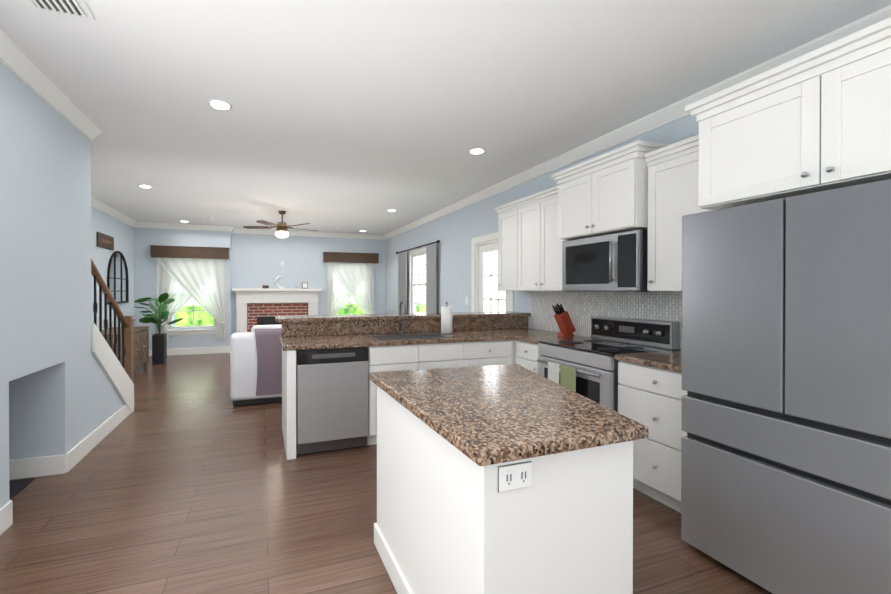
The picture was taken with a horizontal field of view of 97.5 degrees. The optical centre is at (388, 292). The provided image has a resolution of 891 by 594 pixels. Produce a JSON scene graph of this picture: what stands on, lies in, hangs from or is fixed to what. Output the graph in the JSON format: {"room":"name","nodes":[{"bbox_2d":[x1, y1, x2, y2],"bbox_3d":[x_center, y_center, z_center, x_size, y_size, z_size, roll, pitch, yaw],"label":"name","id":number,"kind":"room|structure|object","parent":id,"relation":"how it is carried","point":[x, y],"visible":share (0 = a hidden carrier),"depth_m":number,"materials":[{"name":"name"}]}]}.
{"room":"kitchen","nodes":[
{"label":"kitchen","id":0,"kind":"room"},
{"bbox_2d":[0,62,124,507],"bbox_3d":[-2.135,-0.016,0.936,0.690,2.740,6.946,0,0,-18],"label":"wall","id":1,"kind":"structure","parent":0,"point":[45,295],"depth_m":2.74,"materials":[{"name":"paint"}]},
{"bbox_2d":[0,500,12,534],"bbox_3d":[-1.459,1.288,0.006,0.016,0.140,4.746,0,0,-18],"label":"baseboard","id":2,"kind":"structure","parent":1,"relation":"attached to","point":[6,512],"depth_m":2.19,"materials":[{"name":"white wood"}]},
{"bbox_2d":[9,454,64,479],"bbox_3d":[-2.721,1.276,2.770,0.670,0.140,0.024,0,0,-18],"label":"baseboard","id":3,"kind":"structure","parent":1,"relation":"attached to","point":[42,466],"depth_m":2.81,"materials":[{"name":"white wood"}]},
{"bbox_2d":[0,29,101,141],"bbox_3d":[-1.613,-1.334,0.580,0.085,0.099,5.955,0,0,-18],"label":"crown molding","id":4,"kind":"structure","parent":1,"relation":"attached to","point":[17,61],"depth_m":2.51,"materials":[{"name":"white wood"}]},
{"bbox_2d":[66,404,131,471],"bbox_3d":[-2.634,1.272,3.608,0.016,0.140,1.556,0,0,-18],"label":"baseboard","id":5,"kind":"structure","parent":1,"relation":"attached to","point":[77,453],"depth_m":3.34,"materials":[{"name":"white wood"}]},
{"bbox_2d":[91,206,133,330],"bbox_3d":[-3.594,-0.025,2.845,0.120,2.740,11.720,0,0,-18],"label":"wall","id":6,"kind":"structure","parent":0,"point":[121,232],"depth_m":6.60,"materials":[{"name":"blue paint"}]},
{"bbox_2d":[96,232,113,250],"bbox_3d":[-4.676,-0.836,6.401,0.027,0.230,0.680,0,0,-18],"label":"sign","id":7,"kind":"object","parent":6,"relation":"attached to","point":[105,241],"visible":1,"depth_m":6.36,"materials":[{"name":"brown wood"}]},
{"bbox_2d":[91,197,139,226],"bbox_3d":[-4.256,-1.355,5.195,0.085,0.099,5.630,0,0,-18],"label":"crown molding","id":8,"kind":"structure","parent":6,"relation":"attached to","point":[95,203],"depth_m":6.63,"materials":[{"name":"white wood"}]},
{"bbox_2d":[107,251,128,304],"bbox_3d":[-4.857,-0.269,6.965,0.036,0.950,1.000,0,0,-18],"label":"arched mirror","id":9,"kind":"object","parent":6,"relation":"attached to","point":[117,280],"visible":1,"depth_m":6.98,"materials":[{"name":"grey metal"}]},
{"bbox_2d":[134,227,385,349],"bbox_3d":[-2.671,-0.053,8.995,5.450,2.740,0.600,0,0,-18],"label":"wall","id":10,"kind":"structure","parent":0,"point":[253,260],"depth_m":8.78,"materials":[{"name":"blue paint"}]},
{"bbox_2d":[140,222,235,232],"bbox_3d":[-4.208,-1.369,8.127,1.815,0.099,0.085,0,0,-18],"label":"crown molding","id":11,"kind":"structure","parent":10,"relation":"attached to","point":[142,224],"depth_m":8.11,"materials":[{"name":"white wood"}]},
{"bbox_2d":[149,346,229,356],"bbox_3d":[-4.280,1.250,8.154,1.806,0.140,0.020,0,0,-18],"label":"baseboard","id":12,"kind":"structure","parent":10,"relation":"attached to","point":[203,350],"depth_m":8.21,"materials":[{"name":"white wood"}]},
{"bbox_2d":[150,245,229,260],"bbox_3d":[-4.131,-0.801,8.114,1.490,0.297,0.158,0,0,-18],"label":"valance","id":13,"kind":"object","parent":10,"relation":"attached to","point":[171,252],"visible":1,"depth_m":8.04,"materials":[{"name":"brown wood"}]},
{"bbox_2d":[156,257,225,339],"bbox_3d":[-4.132,0.141,8.137,1.310,1.700,0.075,0,0,-18],"label":"curtain","id":14,"kind":"object","parent":13,"relation":"hanging from","point":[182,283],"visible":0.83,"depth_m":8.14,"materials":[{"name":"fabric"}]},
{"bbox_2d":[163,299,217,334],"bbox_3d":[-4.149,0.068,8.219,1.110,1.665,0.140,0,0,-18],"label":"window","id":15,"kind":"structure","parent":10,"relation":"in","point":[189,326],"depth_m":8.21,"materials":[{"name":"white"}]},
{"bbox_2d":[236,229,383,239],"bbox_3d":[-1.829,-1.374,9.163,3.520,0.099,0.090,0,0,-18],"label":"crown molding","id":16,"kind":"structure","parent":10,"relation":"attached to","point":[254,231],"depth_m":9.17,"materials":[{"name":"white"}]},
{"bbox_2d":[323,252,378,264],"bbox_3d":[-0.901,-0.807,9.431,1.370,0.297,0.158,0,0,-18],"label":"valance","id":17,"kind":"object","parent":10,"relation":"attached to","point":[347,257],"visible":1,"depth_m":9.35,"materials":[{"name":"brown wood"}]},
{"bbox_2d":[327,262,373,314],"bbox_3d":[-0.916,0.134,9.450,1.180,1.700,0.075,0,0,-18],"label":"curtain","id":18,"kind":"object","parent":17,"relation":"hanging from","point":[346,282],"visible":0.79,"depth_m":9.43,"materials":[{"name":"fabric"}]},
{"bbox_2d":[340,297,363,314],"bbox_3d":[-0.959,0.039,9.564,0.894,1.444,0.060,0,0,-18],"label":"window","id":19,"kind":"structure","parent":10,"relation":"in","point":[349,307],"depth_m":9.55,"materials":[{"name":"white"}]},
{"bbox_2d":[0,353,771,593],"bbox_3d":[-0.947,1.391,3.715,5.690,0.100,11.720,0,0,-18],"label":"floor","id":20,"kind":"structure","parent":0,"point":[185,476],"depth_m":2.31,"materials":[{"name":"brown wood"}]},
{"bbox_2d":[9,478,34,499],"bbox_3d":[-2.648,1.341,2.450,0.410,0.011,0.570,0,0,-18],"label":"mat","id":21,"kind":"object","parent":20,"relation":"on","point":[16,487],"visible":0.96,"depth_m":2.67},
{"bbox_2d":[91,259,134,411],"bbox_3d":[-3.175,0.496,3.535,1.099,1.692,1.627,0,0,-18],"label":"staircase","id":22,"kind":"structure","parent":20,"relation":"on","point":[120,375],"depth_m":3.90,"materials":[{"name":"white wood"}]},
{"bbox_2d":[102,326,148,369],"bbox_3d":[-4.298,0.970,6.207,0.585,0.720,1.240,0,0,-18],"label":"cabinet","id":23,"kind":"object","parent":20,"relation":"on","point":[141,345],"visible":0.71,"depth_m":6.35,"materials":[{"name":"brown wood"}]},
{"bbox_2d":[134,293,183,364],"bbox_3d":[-4.223,0.667,7.125,0.787,1.316,0.826,0,0,-18],"label":"plant","id":24,"kind":"object","parent":20,"relation":"on","point":[159,348],"visible":1,"depth_m":7.07,"materials":[{"name":"green plant"}]},
{"bbox_2d":[230,324,281,405],"bbox_3d":[-0.969,0.872,5.249,2.120,0.924,1.006,0,0,-18],"label":"sofa","id":25,"kind":"object","parent":20,"relation":"on","point":[255,364],"visible":0.42,"depth_m":4.54,"materials":[{"name":"white fabric"}]},
{"bbox_2d":[254,328,281,395],"bbox_3d":[-1.308,0.828,4.771,0.660,0.773,0.308,0,0,-18],"label":"throw","id":26,"kind":"object","parent":25,"relation":"on","point":[267,345],"depth_m":4.58,"materials":[{"name":"purple fabric"}]},
{"bbox_2d":[232,288,321,332],"bbox_3d":[-2.478,0.618,8.743,1.960,1.400,0.500,0,0,-18],"label":"fireplace","id":27,"kind":"object","parent":20,"relation":"on","point":[260,306],"visible":0.6,"depth_m":8.83,"materials":[{"name":"white"}]},
{"bbox_2d":[275,275,283,287],"bbox_3d":[-2.506,-0.244,8.898,0.176,0.275,0.080,0,0,-18],"label":"mantel decor","id":28,"kind":"object","parent":27,"relation":"on","point":[277,277],"depth_m":8.87,"materials":[{"name":"white ceramic"}]},
{"bbox_2d":[295,283,307,288],"bbox_3d":[-2.036,-0.143,9.052,0.274,0.117,0.080,0,0,-18],"label":"mantel decor","id":29,"kind":"object","parent":27,"relation":"on","point":[304,285],"depth_m":9.06,"materials":[{"name":"white"}]},
{"bbox_2d":[296,347,367,454],"bbox_3d":[-0.545,0.906,3.498,0.592,0.872,0.618,0,0,-18],"label":"dishwasher","id":30,"kind":"object","parent":20,"relation":"on","point":[331,399],"visible":0.98,"depth_m":3.21,"materials":[{"name":"silver metal"}]},
{"bbox_2d":[367,342,469,444],"bbox_3d":[0.196,0.903,3.760,0.961,0.876,0.641,0,0,-18],"label":"base cabinet","id":31,"kind":"object","parent":20,"relation":"on","point":[425,356],"depth_m":3.41,"materials":[{"name":"white wood"}]},
{"bbox_2d":[275,311,550,350],"bbox_3d":[0.336,0.354,3.968,2.848,0.218,0.986,0,0,-18],"label":"countertop","id":32,"kind":"structure","parent":31,"relation":"on","point":[304,332],"depth_m":3.89,"materials":[{"name":"stone"}]},
{"bbox_2d":[397,300,406,333],"bbox_3d":[0.161,0.252,3.854,0.101,0.345,0.190,0,0,-18],"label":"faucet","id":33,"kind":"object","parent":32,"relation":"on","point":[405,312],"visible":1,"depth_m":3.90,"materials":[{"name":"silver metal"}]},
{"bbox_2d":[369,333,446,339],"bbox_3d":[0.190,0.424,3.693,0.700,0.004,0.340,0,0,-18],"label":"sink rim","id":34,"kind":"object","parent":32,"relation":"on","point":[404,336],"visible":1,"depth_m":3.68,"materials":[{"name":"silver metal"}]},
{"bbox_2d":[439,302,453,333],"bbox_3d":[0.600,0.261,3.983,0.150,0.328,0.150,0,0,-18],"label":"paper towel","id":35,"kind":"object","parent":32,"relation":"on","point":[446,319],"visible":1,"depth_m":3.94,"materials":[{"name":"white paper"}]},
{"bbox_2d":[470,340,514,366],"bbox_3d":[0.846,0.902,3.972,0.634,0.876,0.641,0,0,-18],"label":"base cabinet","id":36,"kind":"object","parent":20,"relation":"on","point":[484,353],"depth_m":3.68,"materials":[{"name":"white wood"}]},
{"bbox_2d":[374,386,632,593],"bbox_3d":[0.497,0.913,1.712,0.868,0.875,1.054,0,0,-18],"label":"kitchen island","id":37,"kind":"object","parent":20,"relation":"on","point":[451,519],"visible":0.62,"depth_m":1.24,"materials":[{"name":"white wood"}]},
{"bbox_2d":[369,364,648,465],"bbox_3d":[0.499,0.455,1.711,0.918,0.038,1.100,0,0,-18],"label":"island countertop","id":38,"kind":"structure","parent":37,"relation":"on","point":[486,415],"depth_m":1.41,"materials":[{"name":"stone"}]},
{"bbox_2d":[498,461,531,491],"bbox_3d":[0.369,0.536,1.123,0.114,0.074,0.008,0,0,-18],"label":"outlet","id":39,"kind":"object","parent":37,"relation":"attached to","point":[514,476],"visible":1,"depth_m":1.12,"materials":[{"name":"white plastic"}]},
{"bbox_2d":[515,340,539,373],"bbox_3d":[1.592,0.904,3.681,0.638,0.876,0.353,0,0,-18],"label":"base cabinet","id":40,"kind":"object","parent":20,"relation":"on","point":[526,354],"depth_m":3.58,"materials":[{"name":"white wood"}]},
{"bbox_2d":[515,332,593,343],"bbox_3d":[1.584,0.445,3.664,0.641,0.038,0.344,0,0,-18],"label":"countertop","id":41,"kind":"structure","parent":40,"relation":"on","point":[534,339],"depth_m":3.64,"materials":[{"name":"stone"}]},
{"bbox_2d":[552,303,575,336],"bbox_3d":[1.677,0.266,3.704,0.212,0.319,0.090,0,0,-18],"label":"knife block","id":42,"kind":"object","parent":41,"relation":"on","point":[564,322],"visible":0.98,"depth_m":3.67,"materials":[{"name":"red"}]},
{"bbox_2d":[537,316,679,411],"bbox_3d":[1.708,0.781,3.127,0.736,1.125,0.750,0,0,-18],"label":"range","id":43,"kind":"object","parent":20,"relation":"on","point":[587,367],"visible":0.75,"depth_m":2.98,"materials":[{"name":"silver metal"}]},
{"bbox_2d":[618,361,686,512],"bbox_3d":[1.975,0.909,2.508,0.638,0.876,0.575,0,0,-18],"label":"base cabinet","id":44,"kind":"object","parent":20,"relation":"on","point":[650,398],"depth_m":2.42,"materials":[{"name":"white wood"}]},
{"bbox_2d":[615,350,681,372],"bbox_3d":[1.962,0.451,2.506,0.641,0.038,0.580,0,0,-18],"label":"countertop","id":45,"kind":"structure","parent":44,"relation":"on","point":[667,360],"depth_m":2.52,"materials":[{"name":"stone"}]},
{"bbox_2d":[681,179,890,593],"bbox_3d":[2.088,0.475,1.774,0.878,1.750,0.845,0,0,-18],"label":"refrigerator","id":46,"kind":"object","parent":20,"relation":"on","point":[786,410],"visible":1,"depth_m":1.61,"materials":[{"name":"metal"}]},
{"bbox_2d":[0,0,890,234],"bbox_3d":[-0.947,-1.449,3.702,5.690,0.100,11.720,0,0,-18],"label":"ceiling","id":47,"kind":"structure","parent":0,"point":[352,116],"depth_m":2.60,"materials":[{"name":"white paint"}]},
{"bbox_2d":[26,0,94,20],"bbox_3d":[-1.568,-1.380,1.785,0.260,0.019,0.310,0,0,-18],"label":"ceiling vent","id":48,"kind":"object","parent":47,"relation":"in","point":[76,8],"visible":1,"depth_m":1.87,"materials":[{"name":"white plastic"}]},
{"bbox_2d":[137,184,151,187],"bbox_3d":[-3.226,-1.401,5.126,0.170,0.008,0.170,0,0,-18],"label":"recessed light","id":49,"kind":"object","parent":47,"relation":"in","point":[144,186],"visible":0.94,"depth_m":5.12,"materials":[{"name":"white plastic"}]},
{"bbox_2d":[208,99,231,110],"bbox_3d":[-1.251,-1.391,2.877,0.170,0.008,0.170,0,0,-18],"label":"recessed light","id":50,"kind":"object","parent":47,"relation":"in","point":[219,104],"visible":1,"depth_m":2.87,"materials":[{"name":"white plastic"}]},
{"bbox_2d":[243,211,315,237],"bbox_3d":[-1.877,-1.181,6.827,1.309,0.462,1.245,0,0,-18],"label":"ceiling fan","id":51,"kind":"object","parent":47,"relation":"hanging from","point":[282,229],"visible":1,"depth_m":6.71,"materials":[{"name":"brown wood"}]},
{"bbox_2d":[468,148,485,153],"bbox_3d":[0.877,-1.395,3.835,0.170,0.008,0.170,0,0,-18],"label":"recessed light","id":52,"kind":"object","parent":47,"relation":"in","point":[477,151],"visible":1,"depth_m":3.83,"materials":[{"name":"white plastic"}]},
{"bbox_2d":[386,115,698,350],"bbox_3d":[1.701,-0.033,4.573,0.120,2.740,11.720,0,0,-18],"label":"wall","id":53,"kind":"structure","parent":0,"point":[455,232],"depth_m":6.04,"materials":[{"name":"blue paint"}]},
{"bbox_2d":[409,247,425,312],"bbox_3d":[0.642,-0.130,7.688,0.140,1.465,1.190,0,0,-18],"label":"window","id":54,"kind":"structure","parent":53,"relation":"in","point":[414,280],"depth_m":8.06,"materials":[{"name":"white"}]},
{"bbox_2d":[396,240,439,253],"bbox_3d":[0.553,-0.877,7.708,0.109,0.056,2.216,0,0,-18],"label":"curtain rod","id":55,"kind":"object","parent":53,"relation":"attached to","point":[437,241],"visible":1,"depth_m":7.42,"materials":[{"name":"grey metal"}]},
{"bbox_2d":[398,252,406,312],"bbox_3d":[0.297,0.214,8.408,0.056,2.130,0.520,0,0,-18],"label":"curtain","id":56,"kind":"object","parent":55,"relation":"hanging from","point":[402,257],"depth_m":8.33,"materials":[{"name":"grey fabric"}]},
{"bbox_2d":[426,244,436,312],"bbox_3d":[0.766,0.221,6.972,0.056,2.130,0.420,0,0,-18],"label":"curtain","id":57,"kind":"object","parent":55,"relation":"hanging from","point":[431,278],"depth_m":6.91,"materials":[{"name":"grey fabric"}]},
{"bbox_2d":[471,232,513,311],"bbox_3d":[1.453,0.269,5.303,0.138,2.130,1.000,0,0,-18],"label":"door frame","id":58,"kind":"structure","parent":53,"relation":"attached to","point":[488,238],"depth_m":5.65,"materials":[{"name":"white wood"}]},
{"bbox_2d":[479,242,507,311],"bbox_3d":[1.418,0.325,5.292,0.123,1.993,0.750,0,0,-18],"label":"door","id":59,"kind":"structure","parent":53,"relation":"in","point":[487,248],"depth_m":5.44,"materials":[{"name":"white wood"}]},
{"bbox_2d":[497,205,510,290],"bbox_3d":[1.513,-0.472,4.384,0.348,0.920,0.419,0,0,-18],"label":"upper cabinet","id":60,"kind":"object","parent":53,"relation":"attached to","point":[504,215],"depth_m":4.42,"materials":[{"name":"white wood"}]},
{"bbox_2d":[511,193,563,290],"bbox_3d":[1.663,-0.470,3.925,0.348,0.920,0.780,0,0,-18],"label":"upper cabinet","id":61,"kind":"object","parent":53,"relation":"attached to","point":[536,257],"depth_m":3.92,"materials":[{"name":"white wood"}]},
{"bbox_2d":[531,291,681,349],"bbox_3d":[2.011,0.210,3.408,0.010,0.432,2.270,0,0,-18],"label":"backsplash","id":62,"kind":"structure","parent":53,"relation":"attached to","point":[581,308],"depth_m":3.58,"materials":[{"name":"tile"}]},
{"bbox_2d":[555,149,658,240],"bbox_3d":[1.847,-0.731,3.166,0.468,0.530,0.754,0,0,-18],"label":"upper cabinet","id":63,"kind":"object","parent":53,"relation":"attached to","point":[609,196],"depth_m":2.99,"materials":[{"name":"white wood"}]},
{"bbox_2d":[562,229,648,291],"bbox_3d":[1.847,-0.227,3.168,0.468,0.449,0.740,0,0,-18],"label":"microwave","id":64,"kind":"object","parent":63,"relation":"attached to","point":[615,262],"visible":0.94,"depth_m":3.00,"materials":[{"name":"silver metal"}]},
{"bbox_2d":[384,5,890,239],"bbox_3d":[1.640,-1.352,4.426,0.085,0.099,11.250,0,0,-18],"label":"crown molding","id":65,"kind":"structure","parent":53,"relation":"attached to","point":[673,112],"depth_m":3.12,"materials":[{"name":"white wood"}]},
{"bbox_2d":[644,145,695,291],"bbox_3d":[2.101,-0.463,2.551,0.368,0.920,0.552,0,0,-18],"label":"upper cabinet","id":66,"kind":"object","parent":53,"relation":"attached to","point":[668,174],"depth_m":2.62,"materials":[{"name":"white wood"}]},
{"bbox_2d":[691,29,890,212],"bbox_3d":[2.193,-0.727,1.785,0.668,0.525,1.000,0,0,-18],"label":"upper cabinet","id":67,"kind":"object","parent":53,"relation":"attached to","point":[818,120],"depth_m":1.75,"materials":[{"name":"white wood"}]},
{"label":"outside","id":68,"kind":"structure","parent":0,"visible":0},
{"bbox_2d":[175,297,363,325],"bbox_3d":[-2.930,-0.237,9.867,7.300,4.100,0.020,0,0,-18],"label":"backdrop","id":69,"kind":"structure","parent":68,"point":[188,306],"depth_m":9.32,"materials":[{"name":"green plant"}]},
{"bbox_2d":[416,251,504,312],"bbox_3d":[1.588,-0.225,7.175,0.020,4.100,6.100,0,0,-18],"label":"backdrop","id":70,"kind":"structure","parent":68,"point":[487,285],"depth_m":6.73,"materials":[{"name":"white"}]}
]}

